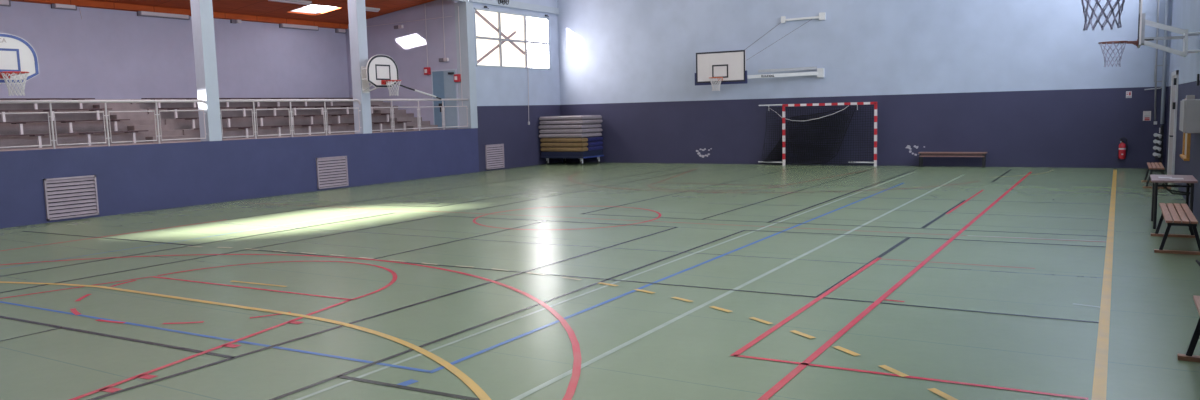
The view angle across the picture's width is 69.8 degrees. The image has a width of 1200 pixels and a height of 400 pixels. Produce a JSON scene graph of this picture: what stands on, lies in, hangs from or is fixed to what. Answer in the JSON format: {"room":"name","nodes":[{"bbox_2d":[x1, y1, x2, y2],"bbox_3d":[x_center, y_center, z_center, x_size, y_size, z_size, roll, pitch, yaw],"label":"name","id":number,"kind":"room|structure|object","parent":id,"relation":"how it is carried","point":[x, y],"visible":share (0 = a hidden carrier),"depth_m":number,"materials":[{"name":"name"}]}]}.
{"room":"sports hall","nodes":[
{"label":"sports hall","id":0,"kind":"room"},
{"bbox_2d":[0,1,348,99],"bbox_3d":[-17.614,-2.369,19.301,0.200,5.700,31.600,2,7,31],"label":"wall","id":1,"kind":"structure","parent":0,"point":[102,53],"depth_m":26.02,"materials":[{"name":"purple paint"}]},
{"bbox_2d":[0,0,10,6],"bbox_3d":[-15.705,-5.091,22.001,0.140,0.170,1.120,2,7,31],"label":"strip light","id":2,"kind":"object","parent":1,"relation":"attached to","point":[2,2],"visible":1,"depth_m":22.32,"materials":[{"name":"white plastic"}]},
{"bbox_2d":[0,0,8,4],"bbox_3d":[-15.675,-5.092,21.983,0.070,0.125,1.000,2,7,31],"label":"diffuser","id":3,"kind":"object","parent":2,"relation":"attached to","point":[2,2],"depth_m":22.30,"materials":[{"name":"white plastic"}]},
{"bbox_2d":[51,4,76,9],"bbox_3d":[-14.720,-5.327,23.626,0.140,0.170,0.650,2,7,31],"label":"strip light","id":4,"kind":"object","parent":1,"relation":"attached to","point":[53,6],"visible":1,"depth_m":23.56,"materials":[{"name":"white plastic"}]},
{"bbox_2d":[55,4,75,8],"bbox_3d":[-14.690,-5.329,23.608,0.070,0.125,0.530,2,7,31],"label":"diffuser","id":5,"kind":"object","parent":4,"relation":"attached to","point":[57,6],"depth_m":23.56,"materials":[{"name":"white plastic"}]},
{"bbox_2d":[137,11,189,19],"bbox_3d":[-13.227,-5.615,26.096,0.140,0.170,1.650,2,7,31],"label":"strip light","id":6,"kind":"object","parent":1,"relation":"attached to","point":[139,13],"visible":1,"depth_m":26.00,"materials":[{"name":"white plastic"}]},
{"bbox_2d":[10,0,347,28],"bbox_3d":[-15.208,-5.340,22.774,0.160,0.179,22.200,2,7,31],"label":"trim","id":7,"kind":"structure","parent":1,"relation":"attached to","point":[79,3],"depth_m":26.23,"materials":[{"name":"brown wood"}]},
{"bbox_2d":[230,19,241,23],"bbox_3d":[-11.952,-5.891,28.211,0.130,0.190,0.340,2,7,31],"label":"emergency light","id":8,"kind":"object","parent":1,"relation":"attached to","point":[231,20],"visible":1,"depth_m":28.17,"materials":[{"name":"white plastic"}]},
{"bbox_2d":[279,23,318,30],"bbox_3d":[-10.623,-6.125,30.399,0.140,0.170,1.660,2,7,31],"label":"strip light","id":9,"kind":"object","parent":1,"relation":"attached to","point":[289,26],"visible":1,"depth_m":30.31,"materials":[{"name":"white plastic"}]},
{"bbox_2d":[335,28,345,33],"bbox_3d":[-9.647,-6.299,32.014,0.140,0.170,0.450,2,7,31],"label":"strip light","id":10,"kind":"object","parent":1,"relation":"attached to","point":[337,30],"visible":1,"depth_m":31.93,"materials":[{"name":"white plastic"}]},
{"bbox_2d":[0,128,465,150],"bbox_3d":[-15.063,-0.889,17.936,5.670,0.150,31.200,2,7,31],"label":"floor","id":11,"kind":"structure","parent":0,"point":[463,128],"depth_m":21.34,"materials":[{"name":"concrete"}]},
{"bbox_2d":[0,130,147,147],"bbox_3d":[-12.320,-1.378,19.714,0.270,0.310,3.950,2,7,31],"label":"bench","id":12,"kind":"object","parent":11,"relation":"on","point":[136,131],"visible":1,"depth_m":20.05,"materials":[{"name":"brown wood"}]},
{"bbox_2d":[190,0,221,140],"bbox_3d":[-9.719,-3.604,21.155,0.364,4.300,0.350,2,7,31],"label":"pillar","id":13,"kind":"structure","parent":11,"relation":"on","point":[201,10],"depth_m":21.07,"materials":[{"name":"paint"}]},
{"bbox_2d":[0,99,437,148],"bbox_3d":[-13.320,-2.013,22.033,4.370,1.140,22.200,2,7,31],"label":"bleachers","id":14,"kind":"object","parent":11,"relation":"on","point":[171,128],"visible":0.66,"depth_m":22.94,"materials":[{"name":"concrete"}]},
{"bbox_2d":[0,98,94,108],"bbox_3d":[-14.271,-2.300,20.782,0.270,0.310,3.950,2,7,31],"label":"bench","id":15,"kind":"object","parent":14,"relation":"on","point":[35,104],"visible":0.8,"depth_m":21.20,"materials":[{"name":"brown wood"}]},
{"bbox_2d":[0,108,111,121],"bbox_3d":[-13.620,-1.993,20.426,0.270,0.310,3.950,2,7,31],"label":"bench","id":16,"kind":"object","parent":14,"relation":"on","point":[53,110],"visible":0.77,"depth_m":20.80,"materials":[{"name":"brown wood"}]},
{"bbox_2d":[0,119,129,134],"bbox_3d":[-12.970,-1.685,20.070,0.270,0.310,3.950,2,7,31],"label":"bench","id":17,"kind":"object","parent":14,"relation":"on","point":[114,120],"visible":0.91,"depth_m":20.44,"materials":[{"name":"brown wood"}]},
{"bbox_2d":[141,98,268,108],"bbox_3d":[-11.511,-2.850,25.344,0.270,0.310,3.970,2,7,31],"label":"bench","id":18,"kind":"object","parent":14,"relation":"on","point":[194,103],"visible":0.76,"depth_m":24.80,"materials":[{"name":"brown wood"}]},
{"bbox_2d":[158,106,285,118],"bbox_3d":[-10.861,-2.543,24.988,0.270,0.310,3.970,2,7,31],"label":"bench","id":19,"kind":"object","parent":14,"relation":"on","point":[273,107],"visible":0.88,"depth_m":25.16,"materials":[{"name":"brown wood"}]},
{"bbox_2d":[176,115,302,128],"bbox_3d":[-10.210,-2.236,24.631,0.270,0.310,3.970,2,7,31],"label":"bench","id":20,"kind":"object","parent":14,"relation":"on","point":[260,117],"visible":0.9,"depth_m":24.22,"materials":[{"name":"brown wood"}]},
{"bbox_2d":[269,98,352,105],"bbox_3d":[-9.472,-3.257,28.714,0.270,0.310,3.910,2,7,31],"label":"bench","id":21,"kind":"object","parent":14,"relation":"on","point":[331,102],"visible":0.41,"depth_m":28.26,"materials":[{"name":"brown wood"}]},
{"bbox_2d":[286,105,378,114],"bbox_3d":[-8.822,-2.950,28.358,0.270,0.310,3.910,2,7,31],"label":"bench","id":22,"kind":"object","parent":14,"relation":"on","point":[293,107],"visible":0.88,"depth_m":27.84,"materials":[{"name":"brown wood"}]},
{"bbox_2d":[303,113,394,123],"bbox_3d":[-8.171,-2.643,28.002,0.270,0.310,3.910,2,7,31],"label":"bench","id":23,"kind":"object","parent":14,"relation":"on","point":[387,114],"visible":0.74,"depth_m":27.48,"materials":[{"name":"brown wood"}]},
{"bbox_2d":[194,124,319,137],"bbox_3d":[-9.561,-1.929,24.275,0.270,0.310,3.970,2,7,31],"label":"bench","id":24,"kind":"object","parent":11,"relation":"on","point":[308,125],"visible":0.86,"depth_m":24.57,"materials":[{"name":"brown wood"}]},
{"bbox_2d":[347,0,371,133],"bbox_3d":[-7.118,-4.122,25.453,0.364,4.300,0.350,2,7,31],"label":"pillar","id":25,"kind":"structure","parent":11,"relation":"on","point":[358,46],"depth_m":25.33,"materials":[{"name":"paint"}]},
{"bbox_2d":[361,55,401,95],"bbox_3d":[-6.394,-3.639,25.131,1.139,1.212,0.980,-3,6,-13],"label":"basketball hoop","id":26,"kind":"object","parent":25,"relation":"attached to","point":[381,71],"visible":1,"depth_m":25.13,"materials":[{"name":"white paint"}]},
{"bbox_2d":[320,121,411,133],"bbox_3d":[-7.521,-2.336,27.645,0.270,0.310,3.910,2,7,31],"label":"bench","id":27,"kind":"object","parent":11,"relation":"on","point":[403,122],"visible":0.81,"depth_m":28.04,"materials":[{"name":"brown wood"}]},
{"bbox_3d":[-12.329,-3.083,16.840,0.364,4.300,0.350,2,7,31],"label":"pillar","id":28,"kind":"structure","parent":11,"relation":"on","visible":0},
{"bbox_2d":[0,33,38,95],"bbox_3d":[-11.585,-2.603,16.550,1.159,1.212,0.972,-3,6,-16],"label":"basketball hoop","id":29,"kind":"object","parent":28,"relation":"attached to","point":[18,58],"visible":1,"depth_m":16.73,"materials":[{"name":"white paint"}]},
{"bbox_2d":[90,0,434,23],"bbox_3d":[-15.271,-5.244,17.536,5.850,0.810,31.600,2,7,31],"label":"ceiling","id":30,"kind":"structure","parent":0,"point":[264,8],"depth_m":28.32,"materials":[{"name":"brown wood"}]},
{"bbox_2d":[268,0,311,4],"bbox_3d":[-9.753,-6.250,27.002,0.180,0.121,1.600,2,7,31],"label":"ceiling light","id":31,"kind":"object","parent":30,"relation":"attached to","point":[302,2],"visible":1,"depth_m":27.15,"materials":[{"name":"white paint"}]},
{"bbox_2d":[292,6,337,13],"bbox_3d":[-9.634,-6.540,28.951,1.320,0.331,1.300,2,7,31],"label":"ceiling light","id":32,"kind":"object","parent":30,"relation":"attached to","point":[325,8],"depth_m":29.52,"materials":[{"name":"white paint"}]},
{"bbox_2d":[365,7,379,11],"bbox_3d":[-8.046,-6.582,29.630,0.180,0.121,1.100,2,7,31],"label":"ceiling light","id":33,"kind":"object","parent":30,"relation":"attached to","point":[371,9],"visible":0.52,"depth_m":29.79,"materials":[{"name":"white paint"}]},
{"bbox_2d":[0,0,561,227],"bbox_3d":[-9.886,-3.572,20.708,0.180,7.400,31.800,2,7,31],"label":"wall","id":34,"kind":"structure","parent":0,"point":[143,177],"depth_m":23.03,"materials":[{"name":"paint"}]},
{"bbox_2d":[43,175,98,220],"bbox_3d":[-11.285,-0.057,18.371,0.050,0.870,1.060,2,7,31],"label":"air vent","id":35,"kind":"object","parent":34,"relation":"in","point":[65,197],"visible":1,"depth_m":18.35,"materials":[{"name":"metal"}]},
{"bbox_2d":[0,100,205,148],"bbox_3d":[-10.871,-1.717,19.162,0.068,1.024,4.813,2,7,31],"label":"railing","id":36,"kind":"object","parent":34,"relation":"on","point":[1,101],"visible":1,"depth_m":19.01,"materials":[{"name":"metal"}]},
{"bbox_2d":[219,99,360,138],"bbox_3d":[-8.268,-2.236,23.464,0.068,1.024,4.763,2,7,31],"label":"railing","id":37,"kind":"object","parent":34,"relation":"on","point":[220,100],"visible":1,"depth_m":23.25,"materials":[{"name":"metal"}]},
{"bbox_2d":[316,156,348,188],"bbox_3d":[-7.606,-0.791,24.452,0.050,0.870,1.090,2,7,31],"label":"air vent","id":38,"kind":"object","parent":34,"relation":"in","point":[332,172],"visible":1,"depth_m":24.43,"materials":[{"name":"metal"}]},
{"bbox_2d":[370,99,468,131],"bbox_3d":[-5.720,-2.744,27.675,0.067,1.024,4.580,2,7,31],"label":"railing","id":39,"kind":"object","parent":34,"relation":"on","point":[391,100],"visible":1,"depth_m":27.53,"materials":[{"name":"metal"}]},
{"bbox_2d":[396,83,440,98],"bbox_3d":[-5.719,-3.425,27.059,0.086,0.522,2.680,1,6,22],"label":"pole","id":40,"kind":"object","parent":39,"relation":"attached to","point":[397,83],"visible":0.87,"depth_m":27.13,"materials":[{"name":"white metal"}]},
{"bbox_2d":[448,0,467,1],"bbox_3d":[-11.380,-6.185,18.077,0.240,1.580,26.320,2,7,31],"label":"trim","id":41,"kind":"structure","parent":34,"relation":"attached to","point":[448,0],"depth_m":29.07,"materials":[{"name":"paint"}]},
{"bbox_2d":[458,6,462,105],"bbox_3d":[-4.803,-4.935,29.553,0.023,3.400,0.023,2,7,31],"label":"conduit","id":42,"kind":"object","parent":34,"relation":"attached to","point":[458,6],"visible":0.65,"depth_m":29.55,"materials":[{"name":"paint"}]},
{"bbox_2d":[485,144,504,169],"bbox_3d":[-3.762,-1.558,30.805,0.050,0.870,1.020,2,7,31],"label":"air vent","id":43,"kind":"object","parent":34,"relation":"in","point":[494,153],"visible":1,"depth_m":30.79,"materials":[{"name":"metal"}]},
{"bbox_2d":[498,0,508,4],"bbox_3d":[-3.455,-7.150,30.820,0.072,0.286,0.638,2,7,31],"label":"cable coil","id":44,"kind":"object","parent":34,"relation":"attached to","point":[504,1],"visible":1,"depth_m":30.82,"materials":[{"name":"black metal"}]},
{"bbox_2d":[474,6,549,69],"bbox_3d":[-3.172,-5.902,31.607,0.161,2.110,4.556,2,7,31],"label":"window","id":45,"kind":"structure","parent":34,"relation":"in","point":[500,36],"depth_m":31.34,"materials":[{"name":"glass"}]},
{"bbox_2d":[526,16,529,124],"bbox_3d":[-2.717,-4.866,32.312,0.050,4.060,0.142,2,7,31],"label":"cord","id":46,"kind":"object","parent":45,"relation":"hanging from","point":[526,16],"visible":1,"depth_m":32.38,"materials":[{"name":"fabric"}]},
{"bbox_2d":[469,0,558,13],"bbox_3d":[-3.053,-7.169,31.620,0.070,0.240,5.450,2,7,31],"label":"trim","id":47,"kind":"structure","parent":34,"relation":"attached to","point":[512,4],"depth_m":31.85,"materials":[{"name":"paint"}]},
{"bbox_2d":[346,0,459,128],"bbox_3d":[-7.158,-4.137,31.209,5.350,6.190,0.200,2,7,31],"label":"wall","id":48,"kind":"structure","parent":0,"point":[406,46],"depth_m":30.66,"materials":[{"name":"purple paint"}]},
{"bbox_2d":[394,25,403,28],"bbox_3d":[-7.223,-6.203,30.829,0.400,0.120,0.110,2,7,31],"label":"emergency light","id":49,"kind":"object","parent":48,"relation":"attached to","point":[395,26],"visible":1,"depth_m":30.77,"materials":[{"name":"white plastic"}]},
{"bbox_2d":[366,16,451,26],"bbox_3d":[-7.318,-6.357,30.885,5.230,0.099,0.019,2,7,31],"label":"conduit","id":50,"kind":"object","parent":48,"relation":"attached to","point":[447,16],"visible":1,"depth_m":30.54,"materials":[{"name":"paint"}]},
{"bbox_2d":[424,3,427,66],"bbox_3d":[-6.109,-5.785,30.241,0.023,2.214,0.023,2,7,31],"label":"conduit","id":51,"kind":"object","parent":48,"relation":"attached to","point":[424,3],"visible":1,"depth_m":30.24,"materials":[{"name":"paint"}]},
{"bbox_2d":[424,67,430,74],"bbox_3d":[-6.098,-4.551,30.336,0.220,0.260,0.130,2,7,31],"label":"alarm box","id":52,"kind":"object","parent":48,"relation":"attached to","point":[427,71],"visible":1,"depth_m":30.28,"materials":[{"name":"red paint"}]},
{"bbox_2d":[442,0,444,55],"bbox_3d":[-5.420,-5.946,29.804,0.023,2.030,0.023,2,7,31],"label":"conduit","id":53,"kind":"object","parent":48,"relation":"attached to","point":[442,0],"visible":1,"depth_m":29.79,"materials":[{"name":"paint"}]},
{"bbox_2d":[439,58,448,61],"bbox_3d":[-5.434,-4.875,29.906,0.400,0.120,0.110,2,7,31],"label":"emergency light","id":54,"kind":"object","parent":48,"relation":"attached to","point":[440,59],"visible":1,"depth_m":29.87,"materials":[{"name":"white plastic"}]},
{"bbox_2d":[431,69,458,128],"bbox_3d":[-5.441,-3.525,30.074,1.160,2.060,0.110,2,7,31],"label":"door","id":55,"kind":"structure","parent":48,"relation":"in","point":[444,86],"depth_m":30.06,"materials":[{"name":"paint"}]},
{"bbox_2d":[454,74,460,81],"bbox_3d":[-4.925,-4.209,29.667,0.220,0.260,0.130,2,7,31],"label":"alarm box","id":56,"kind":"object","parent":48,"relation":"attached to","point":[457,77],"visible":1,"depth_m":29.61,"materials":[{"name":"red paint"}]},
{"bbox_2d":[454,1,477,128],"bbox_3d":[-4.621,-4.639,29.707,0.512,4.310,0.360,2,7,31],"label":"pillar","id":57,"kind":"structure","parent":48,"relation":"attached to","point":[465,25],"depth_m":29.55,"materials":[{"name":"paint"}]},
{"bbox_2d":[0,162,1199,399],"bbox_3d":[-0.972,0.504,15.806,20.600,0.157,32.200,2,7,31],"label":"floor","id":58,"kind":"structure","parent":0,"point":[561,280],"depth_m":9.74,"materials":[{"name":"green rubber"}]},
{"bbox_2d":[540,150,603,164],"bbox_3d":[-1.070,-1.644,33.214,1.980,0.500,1.470,2,7,31],"label":"trolley","id":59,"kind":"object","parent":58,"relation":"on","point":[588,154],"visible":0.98,"depth_m":32.67,"materials":[{"name":"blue metal"}]},
{"bbox_2d":[541,147,587,151],"bbox_3d":[-1.362,-1.923,32.728,1.900,0.171,0.400,2,7,31],"label":"mat","id":60,"kind":"object","parent":59,"relation":"on","point":[544,149],"visible":1,"depth_m":32.51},
{"bbox_2d":[541,142,587,146],"bbox_3d":[-1.367,-2.097,32.710,1.900,0.171,0.400,2,7,31],"label":"mat","id":61,"kind":"object","parent":60,"relation":"on","point":[584,144],"visible":0.91,"depth_m":32.47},
{"bbox_2d":[540,138,587,142],"bbox_3d":[-1.371,-2.271,32.692,1.900,0.171,0.400,2,7,31],"label":"mat","id":62,"kind":"object","parent":61,"relation":"on","point":[543,140],"visible":0.95,"depth_m":32.47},
{"bbox_2d":[587,146,602,150],"bbox_3d":[-0.962,-1.999,33.352,1.900,0.171,1.050,2,7,31],"label":"mat","id":63,"kind":"object","parent":59,"relation":"on","point":[592,148],"visible":0.34,"depth_m":32.82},
{"bbox_2d":[586,141,602,146],"bbox_3d":[-0.966,-2.173,33.334,1.900,0.171,1.050,2,7,31],"label":"mat","id":64,"kind":"object","parent":63,"relation":"on","point":[597,143],"visible":0.29,"depth_m":32.81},
{"bbox_2d":[587,137,602,141],"bbox_3d":[-0.971,-2.347,33.316,1.900,0.171,1.050,2,7,31],"label":"mat","id":65,"kind":"object","parent":64,"relation":"on","point":[590,139],"visible":0.3,"depth_m":32.78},
{"bbox_2d":[539,132,601,137],"bbox_3d":[-1.139,-2.497,33.153,1.950,0.162,1.470,2,7,31],"label":"mat","id":66,"kind":"object","parent":65,"relation":"on","point":[597,134],"visible":0.86,"depth_m":32.56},
{"bbox_2d":[539,128,602,133],"bbox_3d":[-1.115,-2.662,33.124,1.950,0.162,1.460,2,7,31],"label":"mat","id":67,"kind":"object","parent":66,"relation":"on","point":[591,130],"visible":0.91,"depth_m":32.55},
{"bbox_2d":[539,124,601,129],"bbox_3d":[-1.151,-2.828,33.132,1.950,0.162,1.450,2,7,31],"label":"mat","id":68,"kind":"object","parent":67,"relation":"on","point":[584,126],"visible":0.86,"depth_m":32.54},
{"bbox_2d":[540,119,602,124],"bbox_3d":[-1.110,-2.992,33.093,1.950,0.162,1.440,2,7,31],"label":"mat","id":69,"kind":"object","parent":68,"relation":"on","point":[596,121],"visible":0.95,"depth_m":32.50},
{"bbox_2d":[539,115,601,120],"bbox_3d":[-1.129,-3.159,33.090,1.950,0.162,1.430,2,7,31],"label":"mat","id":70,"kind":"object","parent":69,"relation":"on","point":[581,117],"visible":1,"depth_m":32.55,"materials":[{"name":"grey fabric"}]},
{"bbox_2d":[758,102,876,165],"bbox_3d":[7.214,-2.194,28.824,4.082,2.082,0.222,2,7,31],"label":"goal","id":71,"kind":"object","parent":58,"relation":"on","point":[783,159],"visible":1,"depth_m":28.80,"materials":[{"name":"red paint"}]},
{"bbox_2d":[918,152,986,167],"bbox_3d":[10.926,-1.251,26.667,1.960,0.465,0.340,2,7,31],"label":"wooden bench","id":72,"kind":"object","parent":58,"relation":"on","point":[921,154],"visible":1,"depth_m":26.50,"materials":[{"name":"brown wood"}]},
{"bbox_2d":[1141,162,1170,188],"bbox_3d":[12.777,-0.571,19.754,0.530,0.460,1.900,2,7,31],"label":"slatted bench","id":73,"kind":"object","parent":58,"relation":"on","point":[1154,166],"visible":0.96,"depth_m":19.20,"materials":[{"name":"brown wood"}]},
{"bbox_2d":[1153,125,1163,162],"bbox_3d":[15.595,-1.474,24.015,0.235,1.220,0.142,-2,6,-8],"label":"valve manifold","id":74,"kind":"object","parent":58,"relation":"on","point":[1156,153],"visible":0.99,"depth_m":23.98,"materials":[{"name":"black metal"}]},
{"bbox_2d":[1150,175,1197,228],"bbox_3d":[9.020,0.026,13.563,0.580,0.760,1.130,2,7,31],"label":"folding table","id":75,"kind":"object","parent":58,"relation":"on","point":[1189,180],"visible":0.95,"depth_m":13.25,"materials":[{"name":"laminate"}]},
{"bbox_2d":[1158,177,1183,179],"bbox_3d":[8.922,-0.344,13.437,0.320,0.006,0.430,2,7,31],"label":"paper sheets","id":76,"kind":"object","parent":75,"relation":"on","point":[1158,177],"visible":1,"depth_m":13.37,"materials":[{"name":"white paper"}]},
{"bbox_2d":[1151,203,1199,254],"bbox_3d":[7.949,0.387,11.822,0.580,0.460,2.130,2,7,31],"label":"slatted bench","id":77,"kind":"object","parent":58,"relation":"on","point":[1179,213],"visible":1,"depth_m":11.30,"materials":[{"name":"brown wood"}]},
{"bbox_2d":[1177,295,1199,361],"bbox_3d":[4.337,1.108,5.852,0.580,0.460,2.200,2,7,31],"label":"slatted bench","id":78,"kind":"object","parent":58,"relation":"on","point":[1188,356],"visible":1,"depth_m":6.65,"materials":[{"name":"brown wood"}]},
{"bbox_2d":[557,0,1171,167],"bbox_3d":[7.203,-4.891,29.037,20.650,7.400,0.253,2,7,31],"label":"wall","id":79,"kind":"structure","parent":0,"point":[1021,83],"depth_m":27.84,"materials":[{"name":"paint"}]},
{"bbox_2d":[695,12,825,90],"bbox_3d":[5.378,-4.978,29.085,4.388,2.482,1.005,-1,6,9],"label":"basketball hoop","id":80,"kind":"object","parent":79,"relation":"attached to","point":[718,68],"visible":1,"depth_m":29.22,"materials":[{"name":"white paint"}]},
{"bbox_2d":[1118,137,1127,158],"bbox_3d":[14.899,-1.484,24.512,0.183,0.634,0.198,-3,6,-14],"label":"fire extinguisher","id":81,"kind":"object","parent":79,"relation":"attached to","point":[1122,146],"visible":1,"depth_m":24.46,"materials":[{"name":"red paint"}]},
{"bbox_2d":[1126,91,1131,97],"bbox_3d":[15.005,-2.991,24.393,0.140,0.190,0.012,2,7,31],"label":"safety sign","id":82,"kind":"object","parent":79,"relation":"attached to","point":[1128,93],"visible":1,"depth_m":24.39,"materials":[{"name":"red paint"}]},
{"bbox_2d":[1143,111,1150,120],"bbox_3d":[15.411,-2.370,24.222,0.190,0.270,0.014,2,7,31],"label":"safety sign","id":83,"kind":"object","parent":79,"relation":"attached to","point":[1146,114],"visible":1,"depth_m":24.22,"materials":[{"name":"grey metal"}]},
{"bbox_2d":[1144,0,1168,123],"bbox_3d":[15.458,-5.183,23.789,0.521,6.130,0.124,2,7,31],"label":"pipe","id":84,"kind":"object","parent":79,"relation":"attached to","point":[1164,65],"visible":1,"depth_m":23.86,"materials":[{"name":"grey metal"}]},
{"bbox_2d":[1165,0,1199,223],"bbox_3d":[7.757,-2.934,10.257,0.250,7.400,32.050,2,7,31],"label":"wall","id":85,"kind":"structure","parent":0,"point":[1185,13],"depth_m":17.42,"materials":[{"name":"blue paint"}]},
{"bbox_2d":[1081,0,1124,30],"bbox_3d":[4.447,-1.963,6.532,1.527,1.242,1.200,2,7,31],"label":"basketball hoop","id":86,"kind":"object","parent":85,"relation":"attached to","point":[1086,25],"visible":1,"depth_m":6.79,"materials":[{"name":"white fabric"}]},
{"bbox_2d":[1098,0,1199,66],"bbox_3d":[9.776,-3.026,15.340,1.527,1.242,1.200,2,7,31],"label":"basketball hoop","id":87,"kind":"object","parent":85,"relation":"attached to","point":[1142,40],"visible":1,"depth_m":15.14,"materials":[{"name":"grey metal"}]},
{"bbox_2d":[1167,70,1178,174],"bbox_3d":[13.995,-1.826,21.058,0.125,2.620,2.310,2,7,31],"label":"door","id":88,"kind":"structure","parent":85,"relation":"in","point":[1174,75],"depth_m":20.78,"materials":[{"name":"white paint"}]},
{"bbox_2d":[1180,98,1190,160],"bbox_3d":[11.301,-1.377,16.585,0.090,1.160,1.350,2,7,31],"label":"hatch","id":89,"kind":"object","parent":85,"relation":"attached to","point":[1185,155],"visible":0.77,"depth_m":16.17,"materials":[{"name":"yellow wood"}]},
{"bbox_2d":[1179,95,1199,132],"bbox_3d":[9.977,-1.458,14.526,0.245,0.620,1.100,2,7,31],"label":"upper cabinet","id":90,"kind":"object","parent":85,"relation":"attached to","point":[1189,122],"visible":1,"depth_m":14.08,"materials":[{"name":"metal"}]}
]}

